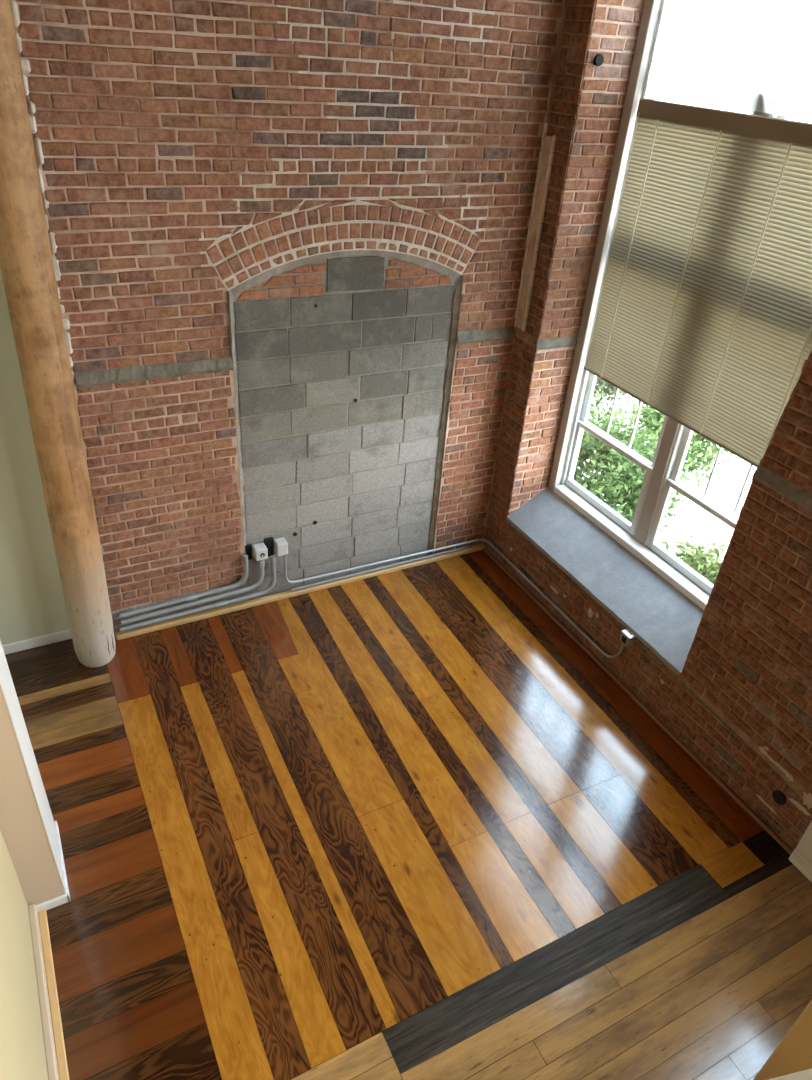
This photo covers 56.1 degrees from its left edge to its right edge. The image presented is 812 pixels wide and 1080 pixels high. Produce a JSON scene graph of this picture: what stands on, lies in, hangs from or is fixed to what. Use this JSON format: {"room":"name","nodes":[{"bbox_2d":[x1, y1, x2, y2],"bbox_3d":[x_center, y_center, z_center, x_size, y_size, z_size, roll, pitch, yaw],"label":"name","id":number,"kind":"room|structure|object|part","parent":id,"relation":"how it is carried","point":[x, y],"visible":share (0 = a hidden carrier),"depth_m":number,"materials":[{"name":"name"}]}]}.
{"room":"loft living room","nodes":[
{"label":"loft living room","id":0,"kind":"room"},
{"bbox_2d":[0,828,47,1079],"bbox_3d":[-0.812,0.939,0.781,0.238,5.350,9.350,-13,38,-25],"label":"wall","id":1,"kind":"structure","parent":0,"point":[22,1048],"depth_m":3.12,"materials":[{"name":"sage cream paint"},{"name":"cream paint"}]},
{"bbox_2d":[0,640,65,905],"bbox_3d":[-1.960,0.883,3.521,0.316,2.250,0.477,-13,38,-25],"label":"wall","id":2,"kind":"structure","parent":1,"relation":"attached to","point":[27,824],"depth_m":3.63,"materials":[{"name":"beige paint"}]},
{"bbox_2d":[28,821,70,1079],"bbox_3d":[-0.370,3.566,1.641,0.190,0.100,7.455,-13,38,-25],"label":"baseboard","id":3,"kind":"structure","parent":1,"relation":"attached to","point":[56,1060],"depth_m":3.63,"materials":[{"name":"white paint"}]},
{"bbox_2d":[0,269,69,644],"bbox_3d":[-2.524,-1.516,4.246,1.100,5.350,0.235,-13,38,-25],"label":"wall","id":4,"kind":"structure","parent":0,"point":[32,601],"depth_m":5.10,"materials":[{"name":"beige paint"}]},
{"bbox_2d":[2,629,71,654],"bbox_3d":[-2.650,0.735,5.612,0.900,0.085,0.018,-13,38,-25],"label":"baseboard","id":5,"kind":"structure","parent":4,"relation":"attached to","point":[30,643],"depth_m":5.58,"materials":[{"name":"white paint"}]},
{"bbox_2d":[10,0,564,632],"bbox_3d":[-0.580,-1.865,5.017,3.330,5.352,0.167,-13,38,-25],"label":"wall","id":6,"kind":"structure","parent":0,"point":[187,152],"depth_m":4.94,"materials":[{"name":"red brick"}]},
{"bbox_2d":[120,555,247,618],"bbox_3d":[-1.662,0.351,5.757,0.989,0.303,0.054,-14,38,-25],"label":"conduit","id":7,"kind":"object","parent":6,"relation":"attached to","point":[193,597],"visible":1,"depth_m":5.82,"materials":[{"name":"metal"}]},
{"bbox_2d":[121,560,264,624],"bbox_3d":[-1.612,0.387,5.817,1.114,0.304,0.060,-13,38,-25],"label":"conduit","id":8,"kind":"object","parent":6,"relation":"attached to","point":[261,563],"visible":1,"depth_m":5.87,"materials":[{"name":"metal"}]},
{"bbox_2d":[119,555,275,631],"bbox_3d":[-1.578,0.410,5.842,1.225,0.363,0.057,-14,38,-25],"label":"conduit","id":9,"kind":"object","parent":6,"relation":"attached to","point":[222,603],"visible":1,"depth_m":5.94,"materials":[{"name":"metal"}]},
{"bbox_2d":[245,544,251,559],"bbox_3d":[-1.238,0.094,5.960,0.063,0.140,0.022,-13,38,-25],"label":"junction box","id":10,"kind":"object","parent":6,"relation":"attached to","point":[248,548],"depth_m":5.95,"materials":[{"name":"black plastic"}]},
{"bbox_2d":[252,543,267,560],"bbox_3d":[-1.140,0.093,5.952,0.098,0.100,0.108,-13,38,-25],"label":"junction box","id":11,"kind":"object","parent":6,"relation":"attached to","point":[259,551],"visible":1,"depth_m":5.92,"materials":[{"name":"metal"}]},
{"bbox_2d":[264,537,273,555],"bbox_3d":[-1.085,0.055,6.029,0.074,0.170,0.022,-13,38,-25],"label":"junction box","id":12,"kind":"object","parent":6,"relation":"attached to","point":[268,542],"depth_m":6.01,"materials":[{"name":"black plastic"}]},
{"bbox_2d":[274,537,287,555],"bbox_3d":[-0.989,0.054,6.030,0.090,0.115,0.095,-13,38,-25],"label":"junction box","id":13,"kind":"object","parent":6,"relation":"attached to","point":[280,544],"visible":1,"depth_m":6.00,"materials":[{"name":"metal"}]},
{"bbox_2d":[115,543,484,639],"bbox_3d":[-0.729,0.392,6.404,3.273,0.045,0.055,-13,38,-25],"label":"baseboard","id":14,"kind":"structure","parent":6,"relation":"attached to","point":[287,594],"depth_m":6.22,"materials":[{"name":"brown wood"}]},
{"bbox_2d":[291,545,471,590],"bbox_3d":[-0.169,0.233,6.619,1.740,0.020,0.020,-13,38,-25],"label":"conduit","id":15,"kind":"object","parent":6,"relation":"attached to","point":[469,546],"visible":1,"depth_m":6.58,"materials":[{"name":"grey metal"}]},
{"bbox_2d":[74,327,811,512],"bbox_3d":[0.403,-0.440,4.154,3.648,0.099,3.526,-13,38,-25],"label":"trim","id":16,"kind":"structure","parent":6,"relation":"attached to","point":[800,496],"depth_m":4.84,"materials":[{"name":"grey concrete"}]},
{"bbox_2d":[283,539,624,657],"bbox_3d":[0.305,0.536,5.864,1.945,0.314,1.886,-13,38,-25],"label":"conduit","id":17,"kind":"object","parent":6,"relation":"attached to","point":[619,652],"visible":1,"depth_m":6.39,"materials":[{"name":"metal"}]},
{"bbox_2d":[5,550,811,1079],"bbox_3d":[0.874,2.762,3.201,4.700,0.121,9.406,-13,38,-25],"label":"floor","id":18,"kind":"structure","parent":0,"point":[401,824],"depth_m":4.39,"materials":[{"name":"brown wood"}]},
{"bbox_2d":[0,0,115,666],"bbox_3d":[-2.035,-1.385,4.111,0.356,5.350,0.285,-13,38,-25],"label":"column","id":19,"kind":"structure","parent":18,"relation":"on","point":[26,262],"depth_m":4.28,"materials":[{"name":"brown wood"}]},
{"bbox_2d":[483,0,811,850],"bbox_3d":[1.847,-1.189,4.850,0.628,5.950,4.204,-13,38,-25],"label":"wall","id":20,"kind":"structure","parent":0,"point":[744,683],"depth_m":4.92,"materials":[{"name":"red brick"}]},
{"bbox_2d":[514,123,556,330],"bbox_3d":[0.929,-2.224,5.532,0.030,1.405,0.134,-13,38,-25],"label":"trim","id":21,"kind":"structure","parent":20,"relation":"attached to","point":[540,193],"depth_m":5.50,"materials":[{"name":"brown wood"}]},
{"bbox_2d":[593,54,603,65],"bbox_3d":[1.208,-3.028,4.812,0.066,0.065,0.046,-13,38,-25],"label":"pipe stub","id":22,"kind":"object","parent":20,"relation":"attached to","point":[598,59],"visible":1,"depth_m":4.79,"materials":[{"name":"black metal"}]},
{"bbox_2d":[507,478,713,675],"bbox_3d":[1.617,0.168,5.921,0.569,0.360,2.096,-13,38,-25],"label":"window sill","id":23,"kind":"structure","parent":20,"relation":"attached to","point":[665,620],"depth_m":5.82,"materials":[{"name":"concrete"}]},
{"bbox_2d":[620,629,635,646],"bbox_3d":[1.596,0.708,5.497,0.066,0.094,0.094,-13,38,-25],"label":"outlet box","id":24,"kind":"object","parent":20,"relation":"attached to","point":[627,638],"visible":1,"depth_m":5.47,"materials":[{"name":"metal"}]},
{"bbox_2d":[621,635,626,643],"bbox_3d":[1.567,0.717,5.486,0.004,0.053,0.045,-13,38,-25],"label":"socket","id":25,"kind":"object","parent":24,"relation":"attached to","point":[623,637],"depth_m":5.48,"materials":[{"name":"black plastic"}]},
{"bbox_2d":[483,548,792,854],"bbox_3d":[1.522,0.983,5.823,0.030,0.022,3.485,-13,38,-25],"label":"baseboard","id":26,"kind":"structure","parent":20,"relation":"attached to","point":[734,796],"depth_m":5.41,"materials":[{"name":"brown wood"}]},
{"bbox_2d":[510,548,811,815],"bbox_3d":[1.632,0.803,5.531,0.005,0.383,3.098,-13,38,-25],"label":"trim","id":27,"kind":"structure","parent":20,"relation":"attached to","point":[807,799],"depth_m":4.53,"materials":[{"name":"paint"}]},
{"bbox_2d":[548,0,788,609],"bbox_3d":[1.962,-1.682,4.808,0.215,4.210,2.094,-13,38,-25],"label":"window","id":28,"kind":"structure","parent":20,"relation":"in","point":[662,474],"depth_m":5.65,"materials":[{"name":"paint"}]},
{"bbox_3d":[1.884,-1.639,4.789,0.045,4.150,2.094,-13,38,-25],"label":"casing","id":29,"kind":"part","parent":28,"relation":"part of","materials":[{"name":"paint"}]},
{"bbox_3d":[1.612,-0.515,6.156,0.035,0.597,0.898,-13,38,-25],"label":"sash frame","id":30,"kind":"part","parent":28,"relation":"part of","materials":[{"name":"paint"}]},
{"bbox_3d":[1.712,-1.319,5.641,0.035,1.407,0.898,-13,38,-25],"label":"sash frame","id":31,"kind":"part","parent":28,"relation":"part of","materials":[{"name":"paint"}]},
{"bbox_3d":[2.095,0.031,5.397,0.035,0.597,0.898,-13,38,-25],"label":"sash frame","id":32,"kind":"part","parent":28,"relation":"part of","materials":[{"name":"paint"}]},
{"bbox_2d":[584,98,811,466],"bbox_3d":[1.903,-1.625,4.806,0.057,1.850,1.877,-13,38,-25],"label":"blind","id":33,"kind":"object","parent":28,"relation":"attached to","point":[703,318],"visible":0.95,"depth_m":4.77,"materials":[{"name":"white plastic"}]},
{"bbox_3d":[1.467,-2.146,5.415,0.009,1.560,0.006,13,35,12],"label":"pull cord","id":34,"kind":"part","parent":33,"relation":"part of","materials":[{"name":"beige fabric"}]},
{"bbox_3d":[1.566,-1.972,5.353,0.039,1.765,0.008,-13,38,-25],"label":"ladder cord","id":35,"kind":"part","parent":33,"relation":"part of","materials":[{"name":"beige fabric"}]},
{"bbox_3d":[1.841,-0.867,5.313,0.036,0.023,1.877,-13,38,-25],"label":"rail","id":36,"kind":"part","parent":33,"relation":"part of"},
{"bbox_3d":[1.809,-1.698,4.972,0.039,1.765,0.008,-13,38,-25],"label":"ladder cord","id":37,"kind":"part","parent":33,"relation":"part of","materials":[{"name":"beige fabric"}]},
{"bbox_3d":[2.039,-1.438,4.610,0.039,1.765,0.008,-13,38,-25],"label":"ladder cord","id":38,"kind":"part","parent":33,"relation":"part of","materials":[{"name":"beige fabric"}]},
{"bbox_3d":[2.268,-1.179,4.251,0.039,1.765,0.008,-13,38,-25],"label":"ladder cord","id":39,"kind":"part","parent":33,"relation":"part of","materials":[{"name":"beige fabric"}]},
{"bbox_3d":[2.196,-0.772,4.883,0.035,1.407,0.898,-13,38,-25],"label":"sash frame","id":40,"kind":"part","parent":28,"relation":"part of","materials":[{"name":"paint"}]},
{"bbox_2d":[646,0,811,119],"bbox_3d":[2.029,-2.894,3.984,0.040,1.155,1.904,-13,38,-25],"label":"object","id":41,"kind":"object","parent":28,"relation":"attached to","point":[752,55],"visible":1,"depth_m":4.35,"materials":[{"name":"white"}]},
{"bbox_3d":[2.286,-1.843,4.169,0.035,0.949,0.898,-13,38,-25],"label":"sash frame","id":42,"kind":"part","parent":28,"relation":"part of","materials":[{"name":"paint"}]},
{"bbox_2d":[772,790,785,804],"bbox_3d":[2.250,1.552,4.597,0.012,0.089,0.088,-13,38,-25],"label":"pipe stub","id":43,"kind":"object","parent":20,"relation":"attached to","point":[778,796],"depth_m":4.59,"materials":[{"name":"black metal"}]},
{"bbox_2d":[754,1000,811,1079],"bbox_3d":[2.259,2.215,3.104,0.925,1.090,0.950,-13,38,-25],"label":"wall","id":44,"kind":"structure","parent":0,"point":[793,1054],"depth_m":3.28,"materials":[{"name":"yellow paint"}]},
{"bbox_2d":[768,1068,811,1079],"bbox_3d":[0.172,0.911,0.721,1.587,1.000,0.284,-4,35,-13],"label":"wall","id":45,"kind":"structure","parent":0,"point":[805,1074],"depth_m":0.58,"materials":[{"name":"beige paint"}]},
{"bbox_2d":[789,821,811,881],"bbox_3d":[4.027,1.037,1.245,0.686,5.350,5.470,-13,38,-25],"label":"wall","id":46,"kind":"structure","parent":0,"point":[801,856],"depth_m":4.45,"materials":[{"name":"white paint"}]},
{"label":"outside","id":47,"kind":"structure","parent":0,"visible":0},
{"bbox_2d":[577,387,756,562],"bbox_3d":[18.657,-3.521,15.982,39.370,0.150,60.000,-13,38,-25],"label":"sky","id":48,"kind":"structure","parent":47,"point":[697,521],"depth_m":9.32,"materials":[{"name":"white"}]},
{"bbox_2d":[591,377,633,408],"bbox_3d":[2.110,-2.565,10.025,2.214,2.555,2.199,18,36,19],"label":"leafy shrub","id":49,"kind":"object","parent":48,"relation":"on","point":[600,384],"visible":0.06,"depth_m":9.54,"materials":[{"name":"green plant"}]},
{"bbox_2d":[573,391,698,535],"bbox_3d":[1.997,-0.696,8.024,2.024,1.656,1.889,-13,38,-25],"label":"tree","id":50,"kind":"object","parent":48,"relation":"on","point":[624,490],"visible":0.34,"depth_m":7.57,"materials":[{"name":"green plant"}]},
{"bbox_2d":[614,394,732,488],"bbox_3d":[3.250,-1.312,9.099,1.575,1.658,1.395,-13,38,-25],"label":"leafy shrub","id":51,"kind":"object","parent":48,"relation":"on","point":[696,451],"visible":0.28,"depth_m":8.88,"materials":[{"name":"green plant"}]},
{"bbox_2d":[661,531,732,583],"bbox_3d":[2.685,0.560,6.763,1.615,1.102,1.508,-13,38,-25],"label":"leafy shrub","id":52,"kind":"object","parent":48,"relation":"on","point":[709,570],"visible":0.05,"depth_m":6.80,"materials":[{"name":"green plant"}]}
]}

